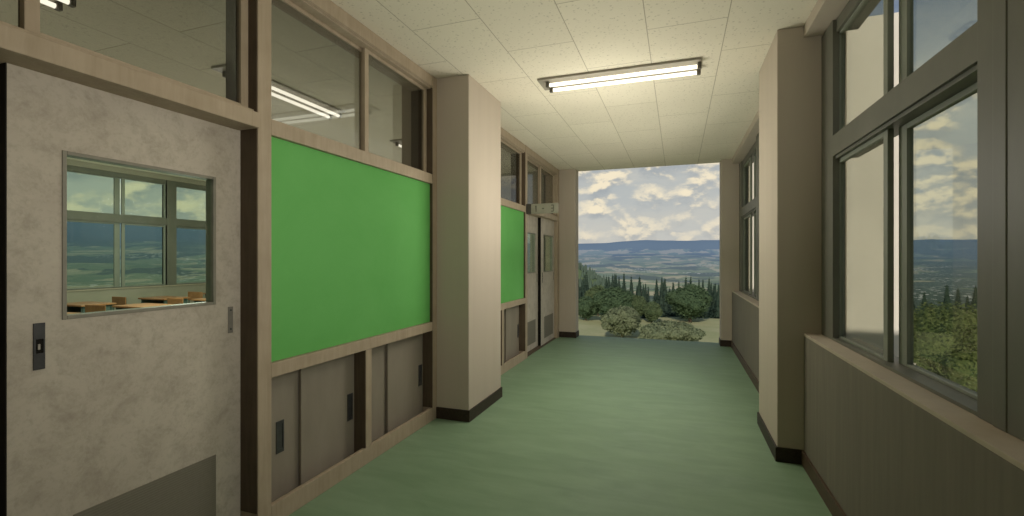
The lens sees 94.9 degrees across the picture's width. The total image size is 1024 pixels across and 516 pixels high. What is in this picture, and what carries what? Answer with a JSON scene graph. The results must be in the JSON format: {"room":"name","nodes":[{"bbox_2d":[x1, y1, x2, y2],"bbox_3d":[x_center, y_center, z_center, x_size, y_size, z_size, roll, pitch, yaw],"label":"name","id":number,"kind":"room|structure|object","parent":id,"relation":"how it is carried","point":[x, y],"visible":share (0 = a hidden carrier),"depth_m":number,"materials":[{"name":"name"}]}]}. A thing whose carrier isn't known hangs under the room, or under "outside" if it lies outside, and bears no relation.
{"room":"school corridor","nodes":[
{"label":"school corridor","id":0,"kind":"room"},
{"bbox_2d":[67,284,205,309],"bbox_3d":[-6.624,0.969,9.082,0.140,0.880,3.765,0,0,19],"label":"wall","id":1,"kind":"structure","parent":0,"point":[132,295],"depth_m":8.42,"materials":[{"name":"paint"}]},
{"bbox_2d":[67,165,176,290],"bbox_3d":[-6.917,-0.493,8.235,0.140,2.010,1.972,0,0,19],"label":"window","id":2,"kind":"structure","parent":1,"relation":"in","point":[116,218],"depth_m":8.36,"materials":[{"name":"paint"}]},
{"bbox_2d":[0,0,817,181],"bbox_3d":[-3.275,-1.621,3.113,10.350,0.060,13.310,0,0,19],"label":"ceiling","id":3,"kind":"structure","parent":0,"point":[505,46],"depth_m":3.68,"materials":[{"name":"tile"}]},
{"bbox_2d":[40,0,75,11],"bbox_3d":[-2.942,-1.557,2.239,0.260,0.068,1.352,0,0,19],"label":"fluorescent light","id":4,"kind":"object","parent":3,"relation":"attached to","point":[57,5],"visible":1,"depth_m":2.84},
{"bbox_2d":[54,1,62,11],"bbox_3d":[-2.783,-1.547,2.885,0.036,0.048,0.028,0,0,19],"label":"socket","id":5,"kind":"object","parent":4,"relation":"attached to","point":[58,6],"depth_m":2.87,"materials":[{"name":"white plastic"}]},
{"bbox_2d":[67,0,75,7],"bbox_3d":[-2.661,-1.547,2.841,0.036,0.048,0.028,0,0,19],"label":"socket","id":6,"kind":"object","parent":4,"relation":"attached to","point":[71,3],"depth_m":2.83,"materials":[{"name":"white plastic"}]},
{"bbox_2d":[67,159,205,185],"bbox_3d":[-6.624,-1.544,9.082,0.140,0.092,3.765,0,0,19],"label":"beam","id":7,"kind":"structure","parent":3,"relation":"attached to","point":[69,162],"depth_m":8.39,"materials":[{"name":"paint"}]},
{"bbox_2d":[211,64,225,77],"bbox_3d":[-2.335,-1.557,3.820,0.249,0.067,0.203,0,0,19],"label":"fluorescent light","id":8,"kind":"object","parent":3,"relation":"attached to","point":[220,68],"depth_m":3.90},
{"bbox_2d":[271,79,344,118],"bbox_3d":[-2.013,-1.557,4.562,0.335,0.067,1.084,0,0,19],"label":"fluorescent light","id":9,"kind":"object","parent":3,"relation":"attached to","point":[281,91],"depth_m":4.64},
{"bbox_2d":[271,0,432,183],"bbox_3d":[-1.078,-1.119,3.314,0.219,0.941,1.722,0,0,19],"label":"window","id":10,"kind":"structure","parent":3,"relation":"attached to","point":[364,53],"depth_m":3.28,"materials":[{"name":"brown wood"}]},
{"bbox_2d":[411,88,432,407],"bbox_3d":[-0.791,-0.097,4.123,0.211,2.788,0.005,0,0,19],"label":"strip","id":11,"kind":"object","parent":10,"relation":"attached to","point":[416,96],"visible":0.5,"depth_m":4.10,"materials":[{"name":"brown wood"}]},
{"bbox_2d":[390,139,401,147],"bbox_3d":[-1.296,-1.557,6.901,0.260,0.068,1.352,0,0,19],"label":"fluorescent light","id":12,"kind":"object","parent":3,"relation":"attached to","point":[398,142],"visible":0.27,"depth_m":6.34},
{"bbox_2d":[501,127,524,211],"bbox_3d":[-0.200,-1.119,5.800,0.219,0.941,1.725,0,0,19],"label":"window","id":13,"kind":"structure","parent":3,"relation":"attached to","point":[502,141],"depth_m":6.26,"materials":[{"name":"brown wood"}]},
{"bbox_2d":[511,152,524,350],"bbox_3d":[0.087,-0.097,6.611,0.211,2.788,0.005,0,0,19],"label":"strip","id":14,"kind":"object","parent":13,"relation":"attached to","point":[514,157],"visible":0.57,"depth_m":6.60,"materials":[{"name":"brown wood"}]},
{"bbox_2d":[537,57,701,92],"bbox_3d":[0.902,-1.557,4.051,1.352,0.068,0.260,0,0,19],"label":"fluorescent light","id":15,"kind":"object","parent":3,"relation":"attached to","point":[691,66],"visible":1,"depth_m":3.99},
{"bbox_2d":[732,110,758,163],"bbox_3d":[2.994,-1.549,5.685,0.240,0.082,3.765,0,0,19],"label":"beam","id":16,"kind":"structure","parent":3,"relation":"attached to","point":[749,139],"depth_m":6.11,"materials":[{"name":"paint"}]},
{"bbox_2d":[804,0,848,37],"bbox_3d":[1.480,-1.549,1.399,0.240,0.082,3.765,0,0,19],"label":"beam","id":17,"kind":"structure","parent":3,"relation":"attached to","point":[823,12],"depth_m":2.94,"materials":[{"name":"paint"}]},
{"bbox_3d":[-1.685,-1.534,1.597,0.218,0.111,1.750,0,0,19],"label":"rail","id":18,"kind":"object","parent":3,"relation":"attached to","visible":0},
{"bbox_2d":[226,0,256,513],"bbox_3d":[-1.393,-0.097,2.420,0.211,2.788,0.005,0,0,19],"label":"door frame","id":19,"kind":"structure","parent":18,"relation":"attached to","point":[248,138],"depth_m":2.40,"materials":[{"name":"brown wood"}]},
{"bbox_2d":[402,74,500,409],"bbox_3d":[-0.558,-0.090,4.529,0.670,2.999,0.780,0,0,19],"label":"pillar","id":20,"kind":"structure","parent":0,"point":[468,115],"depth_m":4.14,"materials":[{"name":"paint"}]},
{"bbox_2d":[436,387,501,421],"bbox_3d":[-0.393,1.359,4.471,0.342,0.100,0.804,0,0,19],"label":"baseboard","id":21,"kind":"structure","parent":20,"relation":"attached to","point":[441,412],"depth_m":4.12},
{"bbox_2d":[501,171,544,271],"bbox_3d":[-2.573,-0.091,9.786,7.030,3.000,0.260,0,0,19],"label":"wall","id":22,"kind":"structure","parent":0,"point":[531,176],"depth_m":8.63,"materials":[{"name":"paint"}]},
{"bbox_2d":[67,283,205,291],"bbox_3d":[-6.595,0.520,9.072,0.120,0.017,3.765,0,0,19],"label":"sill","id":23,"kind":"structure","parent":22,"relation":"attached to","point":[202,283],"depth_m":8.37,"materials":[{"name":"paint"}]},
{"bbox_2d":[177,182,205,284],"bbox_3d":[-6.293,-0.492,10.010,0.135,2.008,1.794,0,0,19],"label":"window","id":24,"kind":"structure","parent":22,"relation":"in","point":[181,223],"depth_m":9.45,"materials":[{"name":"paint"}]},
{"bbox_2d":[289,335,831,515],"bbox_3d":[-3.265,1.509,3.142,10.350,0.200,13.370,0,0,19],"label":"floor","id":25,"kind":"structure","parent":0,"point":[583,425],"depth_m":3.43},
{"bbox_2d":[67,301,116,312],"bbox_3d":[-6.375,1.039,7.024,0.650,0.740,0.450,0,0,19],"label":"school desk","id":26,"kind":"object","parent":25,"relation":"on","point":[77,307],"visible":0.38,"depth_m":7.05,"materials":[{"name":"brown wood"}]},
{"bbox_2d":[67,305,109,312],"bbox_3d":[-6.375,0.760,7.024,0.560,0.128,0.400,0,0,19],"label":"tray","id":27,"kind":"object","parent":26,"relation":"on","point":[70,308],"depth_m":7.06,"materials":[{"name":"brown wood"}]},
{"bbox_2d":[85,305,105,312],"bbox_3d":[-5.413,1.009,6.353,0.380,0.800,0.405,0,0,16],"label":"chair","id":28,"kind":"object","parent":25,"relation":"on","point":[88,308],"visible":0.2,"depth_m":6.16,"materials":[{"name":"brown wood"}]},
{"bbox_2d":[112,296,126,309],"bbox_3d":[-6.181,1.009,7.664,0.380,0.800,0.405,0,0,23],"label":"chair","id":29,"kind":"object","parent":25,"relation":"on","point":[119,300],"visible":0.18,"depth_m":7.47,"materials":[{"name":"brown wood"}]},
{"bbox_2d":[112,303,173,309],"bbox_3d":[-5.298,1.039,6.771,0.650,0.740,0.450,0,0,19],"label":"school desk","id":30,"kind":"object","parent":25,"relation":"on","point":[139,305],"visible":0.29,"depth_m":6.69,"materials":[{"name":"brown wood"}]},
{"bbox_2d":[138,296,190,303],"bbox_3d":[-5.992,1.039,8.108,0.650,0.740,0.450,0,0,19],"label":"school desk","id":31,"kind":"object","parent":25,"relation":"on","point":[158,299],"visible":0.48,"depth_m":8.07,"materials":[{"name":"brown wood"}]},
{"bbox_2d":[141,298,187,303],"bbox_3d":[-5.992,0.760,8.108,0.560,0.128,0.400,0,0,19],"label":"tray","id":32,"kind":"object","parent":31,"relation":"on","point":[143,300],"depth_m":8.08,"materials":[{"name":"brown wood"}]},
{"bbox_2d":[167,298,183,303],"bbox_3d":[-5.104,1.009,7.410,0.380,0.800,0.405,0,0,23],"label":"chair","id":33,"kind":"object","parent":25,"relation":"on","point":[169,300],"visible":0.22,"depth_m":7.22,"materials":[{"name":"brown wood"}]},
{"bbox_2d":[188,292,202,302],"bbox_3d":[-5.724,1.009,8.775,0.380,0.800,0.405,0,0,19],"label":"chair","id":34,"kind":"object","parent":25,"relation":"on","point":[194,295],"visible":0.24,"depth_m":8.59,"materials":[{"name":"brown wood"}]},
{"bbox_2d":[191,298,205,302],"bbox_3d":[-4.915,1.039,7.855,0.650,0.740,0.450,0,0,19],"label":"school desk","id":35,"kind":"object","parent":25,"relation":"on","point":[198,299],"visible":0.15,"depth_m":7.74,"materials":[{"name":"brown wood"}]},
{"bbox_2d":[240,0,270,515],"bbox_3d":[-1.379,-0.090,2.462,0.220,2.999,0.085,0,0,19],"label":"post","id":36,"kind":"object","parent":25,"relation":"on","point":[263,6],"visible":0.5,"depth_m":2.42,"materials":[{"name":"brown wood"}]},
{"bbox_2d":[271,408,431,515],"bbox_3d":[-1.206,1.353,3.357,0.489,0.111,1.717,0,0,19],"label":"rail","id":37,"kind":"object","parent":25,"relation":"on","point":[298,497],"visible":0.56,"depth_m":3.00,"materials":[{"name":"brown wood"}]},
{"bbox_2d":[271,354,353,502],"bbox_3d":[-1.393,1.003,2.931,0.380,0.748,0.788,0,0,19],"label":"sliding door","id":38,"kind":"structure","parent":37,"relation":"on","point":[312,407],"depth_m":2.85,"materials":[{"name":"paint"}]},
{"bbox_2d":[271,322,431,377],"bbox_3d":[-1.079,0.589,3.312,0.219,0.076,1.717,0,0,19],"label":"rail","id":39,"kind":"object","parent":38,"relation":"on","point":[287,365],"visible":0.59,"depth_m":2.98,"materials":[{"name":"brown wood"}]},
{"bbox_2d":[354,350,365,452],"bbox_3d":[-1.058,1.002,3.234,0.120,0.751,0.004,0,0,19],"label":"strip","id":40,"kind":"object","parent":37,"relation":"on","point":[360,357],"visible":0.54,"depth_m":3.23,"materials":[{"name":"brown wood"}]},
{"bbox_2d":[366,349,371,447],"bbox_3d":[-1.048,1.002,3.265,0.129,0.751,0.062,0,0,19],"label":"post","id":41,"kind":"object","parent":37,"relation":"on","point":[369,351],"visible":0.41,"depth_m":3.24,"materials":[{"name":"brown wood"}]},
{"bbox_2d":[371,334,422,441],"bbox_3d":[-1.097,1.003,3.769,0.380,0.748,0.854,0,0,19],"label":"storage cabinet","id":42,"kind":"object","parent":37,"relation":"on","point":[397,366],"visible":0.43,"depth_m":3.71,"materials":[{"name":"paint"}]},
{"bbox_2d":[423,76,436,419],"bbox_3d":[-0.779,-0.090,4.160,0.220,2.999,0.073,0,0,19],"label":"post","id":43,"kind":"object","parent":25,"relation":"on","point":[434,80],"visible":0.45,"depth_m":4.11,"materials":[{"name":"brown wood"}]},
{"bbox_2d":[501,351,524,374],"bbox_3d":[-0.328,1.353,5.843,0.489,0.111,1.720,0,0,19],"label":"rail","id":44,"kind":"object","parent":25,"relation":"on","point":[514,361],"visible":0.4,"depth_m":6.06,"materials":[{"name":"brown wood"}]},
{"bbox_2d":[501,310,501,365],"bbox_3d":[-0.180,1.002,5.720,0.120,0.751,0.004,0,0,19],"label":"strip","id":45,"kind":"object","parent":44,"relation":"on","point":[501,310],"visible":0.18,"depth_m":5.70,"materials":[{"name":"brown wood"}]},
{"bbox_2d":[502,310,503,364],"bbox_3d":[-0.170,1.002,5.751,0.129,0.751,0.062,0,0,19],"label":"post","id":46,"kind":"object","parent":44,"relation":"on","point":[502,310],"visible":0.27,"depth_m":5.73,"materials":[{"name":"brown wood"}]},
{"bbox_2d":[504,305,518,362],"bbox_3d":[-0.219,1.003,6.256,0.380,0.748,0.856,0,0,19],"label":"storage cabinet","id":47,"kind":"object","parent":44,"relation":"on","point":[511,315],"visible":0.37,"depth_m":6.30,"materials":[{"name":"paint"}]},
{"bbox_3d":[-0.516,1.003,5.416,0.380,0.748,0.789,0,0,19],"label":"storage cabinet","id":48,"kind":"object","parent":44,"relation":"on","visible":0},
{"bbox_2d":[501,298,524,309],"bbox_3d":[-0.201,0.589,5.798,0.219,0.076,1.720,0,0,19],"label":"rail","id":49,"kind":"object","parent":48,"relation":"on","point":[506,305],"visible":0.36,"depth_m":6.06,"materials":[{"name":"brown wood"}]},
{"bbox_2d":[519,145,526,358],"bbox_3d":[0.102,-0.090,6.654,0.220,2.999,0.085,0,0,19],"label":"post","id":50,"kind":"object","parent":25,"relation":"on","point":[525,145],"visible":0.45,"depth_m":6.58,"materials":[{"name":"brown wood"}]},
{"bbox_2d":[526,203,558,213],"bbox_3d":[0.420,-0.695,6.533,0.459,0.137,0.040,0,0,19],"label":"sign","id":51,"kind":"object","parent":50,"relation":"attached to","point":[542,208],"visible":1,"depth_m":6.52,"materials":[{"name":"white plastic"}]},
{"bbox_2d":[527,337,555,356],"bbox_3d":[0.397,1.403,7.520,0.200,0.012,1.745,0,0,19],"label":"track","id":52,"kind":"object","parent":25,"relation":"on","point":[536,348],"visible":0.43,"depth_m":7.30,"materials":[{"name":"brown wood"}]},
{"bbox_2d":[527,215,537,351],"bbox_3d":[0.254,0.365,7.148,0.055,2.063,0.947,0,0,19],"label":"door","id":53,"kind":"structure","parent":52,"relation":"on","point":[532,222],"depth_m":7.31,"materials":[{"name":"paint"}]},
{"bbox_2d":[538,217,553,345],"bbox_3d":[0.583,0.365,7.924,0.055,2.063,0.856,0,0,19],"label":"door","id":54,"kind":"structure","parent":52,"relation":"on","point":[545,226],"depth_m":7.78,"materials":[{"name":"paint"}]},
{"bbox_2d":[545,169,558,337],"bbox_3d":[0.722,-0.090,8.410,0.220,2.999,0.140,0,0,19],"label":"post","id":55,"kind":"object","parent":25,"relation":"on","point":[548,178],"visible":0.49,"depth_m":8.32,"materials":[{"name":"brown wood"}]},
{"bbox_3d":[-2.071,-0.091,0.246,0.670,2.999,0.775,0,0,19],"label":"pillar","id":56,"kind":"structure","parent":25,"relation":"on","visible":0},
{"bbox_3d":[-1.999,-0.091,0.706,0.220,2.999,0.140,0,0,19],"label":"post","id":57,"kind":"object","parent":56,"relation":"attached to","visible":0},
{"bbox_2d":[0,0,259,129],"bbox_3d":[-1.673,-1.067,1.591,0.245,0.823,1.745,0,0,19],"label":"window","id":58,"kind":"structure","parent":57,"relation":"attached to","point":[28,10],"depth_m":1.80,"materials":[{"name":"brown wood"}]},
{"bbox_2d":[544,169,577,331],"bbox_3d":[0.895,-0.090,8.561,0.585,2.999,0.260,0,0,19],"label":"pillar","id":59,"kind":"structure","parent":0,"point":[568,179],"depth_m":8.39,"materials":[{"name":"paint"}]},
{"bbox_2d":[559,330,578,337],"bbox_3d":[1.026,1.359,8.508,0.327,0.100,0.272,0,0,19],"label":"baseboard","id":60,"kind":"structure","parent":59,"relation":"attached to","point":[561,334],"depth_m":8.38,"materials":[{"name":"brown wood"}]},
{"bbox_2d":[720,159,739,340],"bbox_3d":[3.594,-0.090,7.607,0.410,2.999,0.260,0,0,19],"label":"pillar","id":61,"kind":"structure","parent":0,"point":[729,172],"depth_m":7.52,"materials":[{"name":"paint"}]},
{"bbox_2d":[759,26,845,449],"bbox_3d":[2.167,-0.090,3.567,0.410,2.999,0.780,0,0,19],"label":"pillar","id":62,"kind":"structure","parent":0,"point":[790,71],"depth_m":3.25,"materials":[{"name":"paint"}]},
{"bbox_2d":[732,292,1023,515],"bbox_3d":[2.242,0.969,3.541,0.250,0.880,8.310,0,0,19],"label":"wall","id":63,"kind":"structure","parent":0,"point":[877,452],"depth_m":1.97,"materials":[{"name":"paint"}]},
{"bbox_2d":[732,291,758,307],"bbox_3d":[2.971,0.520,5.693,0.190,0.017,3.765,0,0,19],"label":"sill","id":64,"kind":"structure","parent":63,"relation":"on","point":[751,300],"depth_m":6.02,"materials":[{"name":"paint"}]},
{"bbox_2d":[739,133,758,300],"bbox_3d":[3.344,-0.498,6.500,0.164,2.020,1.995,0,0,19],"label":"window","id":65,"kind":"structure","parent":63,"relation":"in","point":[747,209],"depth_m":6.80,"materials":[{"name":"paint"}]},
{"bbox_2d":[719,337,845,515],"bbox_3d":[2.087,1.359,3.733,0.174,0.100,8.570,0,0,19],"label":"baseboard","id":66,"kind":"structure","parent":63,"relation":"attached to","point":[835,509],"depth_m":3.23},
{"bbox_2d":[804,333,1023,470],"bbox_3d":[1.457,0.520,1.408,0.190,0.017,3.765,0,0,19],"label":"sill","id":67,"kind":"structure","parent":63,"relation":"on","point":[1010,448],"depth_m":1.62,"materials":[{"name":"paint"}]},
{"bbox_2d":[821,0,1023,440],"bbox_3d":[1.830,-0.498,2.215,0.164,2.020,1.995,0,0,19],"label":"window","id":68,"kind":"structure","parent":63,"relation":"in","point":[948,78],"depth_m":1.77,"materials":[{"name":"paint"}]},
{"bbox_3d":[-1.121,-0.049,3.327,0.130,1.200,1.717,0,0,19],"label":"wall","id":69,"kind":"structure","parent":0,"visible":0},
{"bbox_2d":[271,137,429,361],"bbox_3d":[-1.014,-0.049,3.289,0.028,1.198,1.715,0,0,19],"label":"notice board","id":70,"kind":"object","parent":69,"relation":"attached to","point":[350,240],"visible":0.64,"depth_m":3.01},
{"bbox_3d":[-0.243,-0.049,5.813,0.130,1.200,1.720,0,0,19],"label":"wall","id":71,"kind":"structure","parent":0,"visible":0},
{"bbox_2d":[501,206,523,302],"bbox_3d":[-0.137,-0.049,5.775,0.028,1.198,1.718,0,0,19],"label":"notice board","id":72,"kind":"object","parent":71,"relation":"attached to","point":[512,220],"visible":0.43,"depth_m":6.14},
{"label":"outside","id":73,"kind":"structure","parent":0,"visible":0},
{"bbox_2d":[67,221,976,342],"bbox_3d":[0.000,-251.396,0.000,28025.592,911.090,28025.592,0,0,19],"label":"terrain","id":74,"kind":"structure","parent":73,"point":[938,263],"depth_m":5063.15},
{"bbox_2d":[580,279,585,296],"bbox_3d":[18.432,9.927,121.934,4.568,10.505,4.799,0,0,-18],"label":"spruce tree","id":75,"kind":"object","parent":74,"relation":"on","point":[583,290],"visible":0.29,"depth_m":121.60,"materials":[{"name":"green plant"}]},
{"bbox_2d":[584,275,587,291],"bbox_3d":[21.420,11.354,138.419,5.004,14.412,5.299,0,0,39],"label":"spruce tree","id":76,"kind":"object","parent":74,"relation":"on","point":[584,275],"visible":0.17,"depth_m":138.13,"materials":[{"name":"green plant"}]},
{"bbox_2d":[578,296,598,320],"bbox_3d":[13.932,9.447,87.949,5.104,5.094,4.992,0,0,19],"label":"broadleaf tree","id":77,"kind":"object","parent":74,"relation":"on","point":[586,307],"visible":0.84,"depth_m":86.56,"materials":[{"name":"green plant"}]},
{"bbox_2d":[584,285,606,315],"bbox_3d":[18.076,8.842,98.067,6.204,6.767,5.610,0,0,19],"label":"broadleaf tree","id":78,"kind":"object","parent":74,"relation":"on","point":[598,288],"visible":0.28,"depth_m":96.78,"materials":[{"name":"green plant"}]},
{"bbox_2d":[603,274,614,313],"bbox_3d":[22.781,8.415,106.710,4.521,10.135,4.537,0,0,-44],"label":"spruce tree","id":79,"kind":"object","parent":74,"relation":"on","point":[612,282],"visible":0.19,"depth_m":106.66,"materials":[{"name":"green plant"}]},
{"bbox_2d":[592,286,633,315],"bbox_3d":[18.072,8.502,83.825,7.478,7.076,7.268,0,0,19],"label":"broadleaf tree","id":80,"kind":"object","parent":74,"relation":"on","point":[613,297],"visible":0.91,"depth_m":82.32,"materials":[{"name":"green plant"}]},
{"bbox_2d":[578,262,652,301],"bbox_3d":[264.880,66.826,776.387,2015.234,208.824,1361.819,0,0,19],"label":"forest","id":81,"kind":"object","parent":74,"relation":"on","point":[591,275],"visible":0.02,"depth_m":700.79,"materials":[{"name":"green plant"}]},
{"bbox_2d":[600,305,641,337],"bbox_3d":[15.832,9.369,68.176,5.884,5.202,6.686,0,0,19],"label":"bush","id":82,"kind":"object","parent":74,"relation":"on","point":[622,320],"visible":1,"depth_m":66.25,"materials":[{"name":"green plant"}]},
{"bbox_2d":[622,274,626,290],"bbox_3d":[31.278,10.485,131.757,4.880,13.852,4.863,0,0,-12],"label":"spruce tree","id":83,"kind":"object","parent":74,"relation":"on","point":[624,281],"visible":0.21,"depth_m":131.26,"materials":[{"name":"green plant"}]},
{"bbox_2d":[629,277,633,294],"bbox_3d":[28.310,8.917,111.051,3.876,10.224,3.837,0,0,15],"label":"spruce tree","id":84,"kind":"object","parent":74,"relation":"on","point":[631,288],"visible":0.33,"depth_m":110.69,"materials":[{"name":"green plant"}]},
{"bbox_2d":[631,295,647,316],"bbox_3d":[23.707,9.526,90.029,4.892,5.236,3.913,0,0,19],"label":"broadleaf tree","id":85,"kind":"object","parent":74,"relation":"on","point":[639,302],"visible":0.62,"depth_m":88.70,"materials":[{"name":"green plant"}]},
{"bbox_2d":[636,278,642,295],"bbox_3d":[28.511,8.580,105.156,4.202,9.414,4.415,0,0,-23],"label":"spruce tree","id":86,"kind":"object","parent":74,"relation":"on","point":[639,281],"visible":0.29,"depth_m":104.95,"materials":[{"name":"green plant"}]},
{"bbox_2d":[642,301,662,322],"bbox_3d":[25.638,9.973,85.900,3.768,4.369,3.787,0,0,19],"label":"broadleaf tree","id":87,"kind":"object","parent":74,"relation":"on","point":[652,310],"visible":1,"depth_m":85.10,"materials":[{"name":"green plant"}]},
{"bbox_2d":[653,279,658,302],"bbox_3d":[33.344,9.115,108.571,3.758,9.546,3.772,0,0,-31],"label":"spruce tree","id":88,"kind":"object","parent":74,"relation":"on","point":[656,295],"visible":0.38,"depth_m":108.33,"materials":[{"name":"green plant"}]},
{"bbox_2d":[659,278,663,298],"bbox_3d":[38.801,10.129,121.488,5.134,11.294,4.886,0,0,-17],"label":"spruce tree","id":89,"kind":"object","parent":74,"relation":"on","point":[662,283],"visible":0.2,"depth_m":121.22,"materials":[{"name":"green plant"}]},
{"bbox_2d":[658,291,668,317],"bbox_3d":[30.664,9.440,96.274,3.505,5.654,3.683,0,0,-23],"label":"spruce tree","id":90,"kind":"object","parent":74,"relation":"on","point":[661,303],"visible":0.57,"depth_m":95.89,"materials":[{"name":"green plant"}]},
{"bbox_2d":[659,279,669,316],"bbox_3d":[33.928,8.743,104.050,4.322,9.306,4.307,0,0,6],"label":"spruce tree","id":91,"kind":"object","parent":74,"relation":"on","point":[664,288],"visible":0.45,"depth_m":103.71,"materials":[{"name":"green plant"}]},
{"bbox_2d":[638,320,705,340],"bbox_3d":[20.649,9.991,60.712,8.291,3.954,8.581,0,0,19],"label":"bush","id":92,"kind":"object","parent":74,"relation":"on","point":[663,330],"visible":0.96,"depth_m":58.52,"materials":[{"name":"green plant"}]},
{"bbox_2d":[667,284,680,316],"bbox_3d":[34.145,9.098,99.313,3.658,7.313,3.645,0,0,36],"label":"spruce tree","id":93,"kind":"object","parent":74,"relation":"on","point":[671,313],"visible":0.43,"depth_m":98.57,"materials":[{"name":"green plant"}]},
{"bbox_2d":[665,284,712,322],"bbox_3d":[32.690,8.458,87.313,8.631,7.567,9.020,0,0,19],"label":"broadleaf tree","id":94,"kind":"object","parent":74,"relation":"on","point":[690,300],"visible":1,"depth_m":85.30,"materials":[{"name":"green plant"}]},
{"bbox_2d":[694,308,707,317],"bbox_3d":[39.053,9.279,97.553,3.446,6.977,3.649,0,0,8],"label":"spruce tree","id":95,"kind":"object","parent":74,"relation":"on","point":[703,315],"visible":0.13,"depth_m":96.78,"materials":[{"name":"green plant"}]},
{"bbox_2d":[705,279,711,317],"bbox_3d":[46.336,9.559,110.637,4.778,10.682,5.020,0,0,-31],"label":"spruce tree","id":96,"kind":"object","parent":74,"relation":"on","point":[708,284],"visible":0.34,"depth_m":110.15,"materials":[{"name":"green plant"}]},
{"bbox_2d":[707,284,717,318],"bbox_3d":[44.121,9.399,102.424,4.024,8.620,4.039,0,0,32],"label":"spruce tree","id":97,"kind":"object","parent":74,"relation":"on","point":[715,288],"visible":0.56,"depth_m":101.97,"materials":[{"name":"green plant"}]},
{"bbox_2d":[710,283,719,318],"bbox_3d":[41.629,8.735,94.480,3.354,7.581,3.367,0,0,2],"label":"spruce tree","id":98,"kind":"object","parent":74,"relation":"on","point":[716,313],"visible":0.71,"depth_m":94.15,"materials":[{"name":"green plant"}]},
{"bbox_2d":[918,292,928,310],"bbox_3d":[72.146,9.435,82.110,4.309,7.751,4.069,0,0,-23],"label":"spruce tree","id":99,"kind":"object","parent":74,"relation":"on","point":[924,299],"visible":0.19,"depth_m":82.02,"materials":[{"name":"green plant"}]},
{"bbox_2d":[914,299,976,391],"bbox_3d":[22.179,7.014,23.736,7.370,9.747,7.287,0,0,19],"label":"broadleaf tree","id":100,"kind":"object","parent":74,"relation":"on","point":[945,340],"visible":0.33,"depth_m":22.90,"materials":[{"name":"green plant"}]},
{"bbox_2d":[940,286,951,308],"bbox_3d":[82.414,9.842,88.974,5.237,10.477,5.184,0,0,13],"label":"spruce tree","id":101,"kind":"object","parent":74,"relation":"on","point":[946,298],"visible":0.28,"depth_m":88.60,"materials":[{"name":"green plant"}]},
{"bbox_2d":[952,289,962,309],"bbox_3d":[65.946,8.193,69.769,4.002,8.090,4.044,0,0,20],"label":"spruce tree","id":102,"kind":"object","parent":74,"relation":"on","point":[958,298],"visible":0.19,"depth_m":69.45,"materials":[{"name":"green plant"}]},
{"bbox_2d":[964,295,969,310],"bbox_3d":[80.295,10.227,82.751,4.711,7.798,4.949,0,0,-19],"label":"spruce tree","id":103,"kind":"object","parent":74,"relation":"on","point":[967,300],"visible":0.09,"depth_m":82.71,"materials":[{"name":"green plant"}]},
{"bbox_2d":[966,285,976,311],"bbox_3d":[75.167,8.705,76.134,5.455,9.031,5.732,0,0,26],"label":"spruce tree","id":104,"kind":"object","parent":74,"relation":"on","point":[974,298],"visible":0.1,"depth_m":76.08,"materials":[{"name":"green plant"}]},
{"bbox_3d":[0.397,-0.745,7.520,0.200,0.024,1.745,0,0,19],"label":"rail","id":105,"kind":"object","parent":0,"visible":0},
{"bbox_2d":[527,147,558,220],"bbox_3d":[0.419,-1.123,7.514,0.245,0.934,1.750,0,0,19],"label":"window","id":106,"kind":"structure","parent":105,"relation":"on","point":[539,168],"depth_m":7.52,"materials":[{"name":"brown wood"}]},
{"bbox_3d":[-1.695,1.403,1.598,0.200,0.012,1.745,0,0,19],"label":"track","id":107,"kind":"object","parent":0,"visible":0},
{"bbox_2d":[0,63,239,515],"bbox_3d":[-1.567,0.365,2.002,0.055,2.063,0.896,0,0,19],"label":"door","id":108,"kind":"structure","parent":107,"relation":"on","point":[132,411],"depth_m":1.83,"materials":[{"name":"paint"}]},
{"bbox_3d":[-3.289,7.009,3.118,10.400,10.800,13.310,0,0,19],"label":"building base","id":109,"kind":"object","parent":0,"visible":0},
{"bbox_2d":[749,162,753,291],"bbox_3d":[3.959,5.409,7.471,0.370,14.000,0.275,0,0,19],"label":"facade fin","id":110,"kind":"object","parent":109,"relation":"attached to","point":[753,162],"depth_m":7.40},
{"bbox_2d":[846,12,915,364],"bbox_3d":[2.532,5.409,3.430,0.370,14.000,0.795,0,0,19],"label":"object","id":111,"kind":"object","parent":109,"relation":"attached to","point":[864,45],"visible":0.21,"depth_m":3.09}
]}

